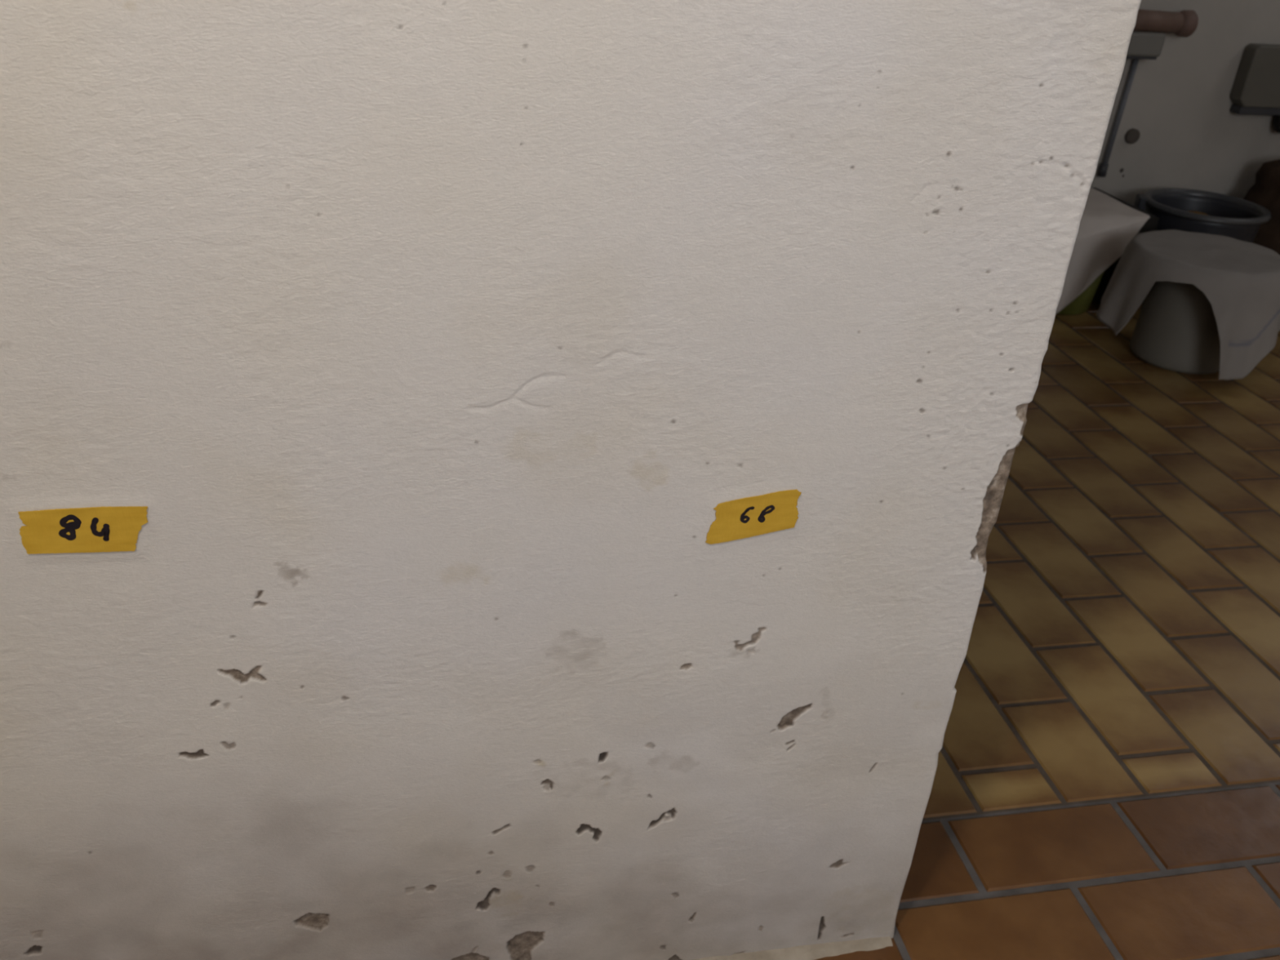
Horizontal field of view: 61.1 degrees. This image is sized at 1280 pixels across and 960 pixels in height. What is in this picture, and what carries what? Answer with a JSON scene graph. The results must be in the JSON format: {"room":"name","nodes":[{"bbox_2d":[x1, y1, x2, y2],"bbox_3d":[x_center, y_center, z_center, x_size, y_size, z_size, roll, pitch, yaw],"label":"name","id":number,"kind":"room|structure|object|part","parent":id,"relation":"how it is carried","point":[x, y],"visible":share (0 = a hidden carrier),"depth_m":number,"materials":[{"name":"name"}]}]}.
{"room":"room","nodes":[
{"label":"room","id":0,"kind":"room"},
{"bbox_2d":[0,0,1141,959],"bbox_3d":[-0.774,-0.542,0.496,2.317,2.500,0.152,-2,30,-11],"label":"wall","id":1,"kind":"structure","parent":0,"point":[431,350],"depth_m":0.86,"materials":[{"name":"paint"}]},
{"bbox_2d":[17,506,147,554],"bbox_3d":[-0.419,0.038,0.821,0.093,0.041,0.001,-2,30,-11],"label":"tape","id":2,"kind":"object","parent":1,"relation":"attached to","point":[93,529],"visible":1,"depth_m":0.82,"materials":[{"name":"yellow paper"}]},
{"bbox_2d":[705,488,801,544],"bbox_3d":[0.098,0.032,0.932,0.081,0.051,0.001,-2,30,-11],"label":"tape","id":3,"kind":"object","parent":1,"relation":"attached to","point":[753,516],"visible":1,"depth_m":0.93,"materials":[{"name":"yellow paper"}]},
{"bbox_2d":[692,936,893,959],"bbox_3d":[-0.446,0.567,1.111,1.508,0.014,0.026,-2,30,-11],"label":"baseboard","id":4,"kind":"structure","parent":1,"relation":"attached to","point":[809,952],"depth_m":1.24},
{"bbox_2d":[814,300,1279,959],"bbox_3d":[0.586,0.682,1.052,5.100,0.006,5.300,-2,30,-11],"label":"floor","id":5,"kind":"structure","parent":0,"point":[1106,784],"depth_m":1.69,"materials":[{"name":"tile"}]},
{"bbox_2d":[1056,271,1104,315],"bbox_3d":[1.261,-0.595,3.244,0.232,0.147,0.232,-2,30,-11],"label":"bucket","id":6,"kind":"object","parent":5,"relation":"on","point":[1081,304],"visible":0.07,"depth_m":3.18,"materials":[{"name":"green plastic"}]},
{"bbox_2d":[1055,187,1150,314],"bbox_3d":[1.215,-0.679,3.227,0.422,0.294,0.451,-2,30,-11],"label":"sheet","id":7,"kind":"object","parent":5,"relation":"on","point":[1107,226],"visible":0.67,"depth_m":3.07,"materials":[{"name":"white fabric"}]},
{"bbox_2d":[1092,187,1159,305],"bbox_3d":[1.417,-0.710,3.325,0.080,0.286,0.334,-2,30,-11],"label":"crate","id":8,"kind":"object","parent":5,"relation":"on","point":[1152,223],"visible":0.21,"depth_m":3.24,"materials":[{"name":"black plastic"}]},
{"bbox_2d":[1129,280,1219,373],"bbox_3d":[1.467,-0.461,2.879,0.372,0.295,0.372,-2,30,-11],"label":"bucket","id":9,"kind":"object","parent":5,"relation":"on","point":[1175,330],"visible":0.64,"depth_m":2.82,"materials":[{"name":"grey plastic"}]},
{"bbox_2d":[1096,229,1279,380],"bbox_3d":[1.474,-0.480,2.872,0.443,0.270,0.416,22,34,29],"label":"cloth","id":10,"kind":"object","parent":9,"relation":"on","point":[1240,280],"visible":1,"depth_m":2.72,"materials":[{"name":"grey fabric"}]},
{"bbox_2d":[1133,187,1271,302],"bbox_3d":[1.679,-0.697,3.313,0.367,0.304,0.357,-2,30,-11],"label":"basin","id":11,"kind":"object","parent":5,"relation":"on","point":[1237,218],"visible":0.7,"depth_m":3.24,"materials":[{"name":"blue plastic"}]},
{"bbox_3d":[1.512,-0.837,3.276,0.023,0.043,0.059,9,30,8],"label":"handle","id":12,"kind":"part","parent":11,"relation":"part of","materials":[{"name":"blue plastic"}]},
{"bbox_2d":[1187,210,1208,215],"bbox_3d":[1.674,-0.690,3.324,0.221,0.262,0.224,-2,30,-11],"label":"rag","id":13,"kind":"object","parent":11,"relation":"in","point":[1193,211],"visible":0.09,"depth_m":3.26,"materials":[{"name":"fabric"}]},
{"bbox_2d":[1243,159,1279,254],"bbox_3d":[2.029,-0.800,3.425,0.312,0.417,0.311,16,32,21],"label":"sack","id":14,"kind":"object","parent":5,"relation":"on","point":[1265,192],"visible":0.38,"depth_m":3.33,"materials":[{"name":"brown fabric"}]},
{"bbox_2d":[1090,0,1279,211],"bbox_3d":[0.155,-1.763,2.731,5.300,2.650,0.120,-2,30,-11],"label":"wall","id":15,"kind":"structure","parent":0,"point":[1180,103],"depth_m":3.36,"materials":[{"name":"white paint"}]},
{"bbox_2d":[1097,58,1139,177],"bbox_3d":[1.460,-1.103,3.312,0.033,0.347,0.025,-2,30,-11],"label":"pipe","id":16,"kind":"object","parent":15,"relation":"attached to","point":[1104,166],"visible":0.95,"depth_m":3.31,"materials":[{"name":"grey metal"}]},
{"bbox_2d":[1124,128,1140,143],"bbox_3d":[1.526,-1.065,3.358,0.045,0.045,0.012,-2,30,-11],"label":"disc","id":17,"kind":"object","parent":15,"relation":"attached to","point":[1132,135],"visible":1,"depth_m":3.35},
{"bbox_2d":[1126,31,1165,59],"bbox_3d":[1.450,-1.281,3.184,0.156,0.074,0.070,-2,30,-11],"label":"wall box","id":18,"kind":"object","parent":15,"relation":"attached to","point":[1143,45],"visible":0.45,"depth_m":3.16,"materials":[{"name":"grey plastic"}]},
{"bbox_2d":[1133,8,1198,37],"bbox_3d":[1.478,-1.332,3.150,0.271,0.074,0.086,-2,30,-11],"label":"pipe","id":19,"kind":"object","parent":15,"relation":"attached to","point":[1184,24],"visible":0.76,"depth_m":3.13,"materials":[{"name":"brown metal"}]},
{"bbox_2d":[1230,43,1279,133],"bbox_3d":[2.039,-1.205,3.357,0.420,0.253,0.070,-2,30,-11],"label":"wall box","id":20,"kind":"object","parent":15,"relation":"attached to","point":[1255,90],"visible":1,"depth_m":3.31,"materials":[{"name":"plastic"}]},
{"bbox_3d":[2.037,-1.156,3.394,0.394,0.024,0.047,-2,30,-11],"label":"trim","id":21,"kind":"part","parent":20,"relation":"part of","materials":[{"name":"black plastic"}]},
{"bbox_3d":[2.024,-1.118,3.402,0.068,0.054,0.068,-2,30,-11],"label":"knob","id":22,"kind":"part","parent":20,"relation":"part of","materials":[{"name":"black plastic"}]}
]}

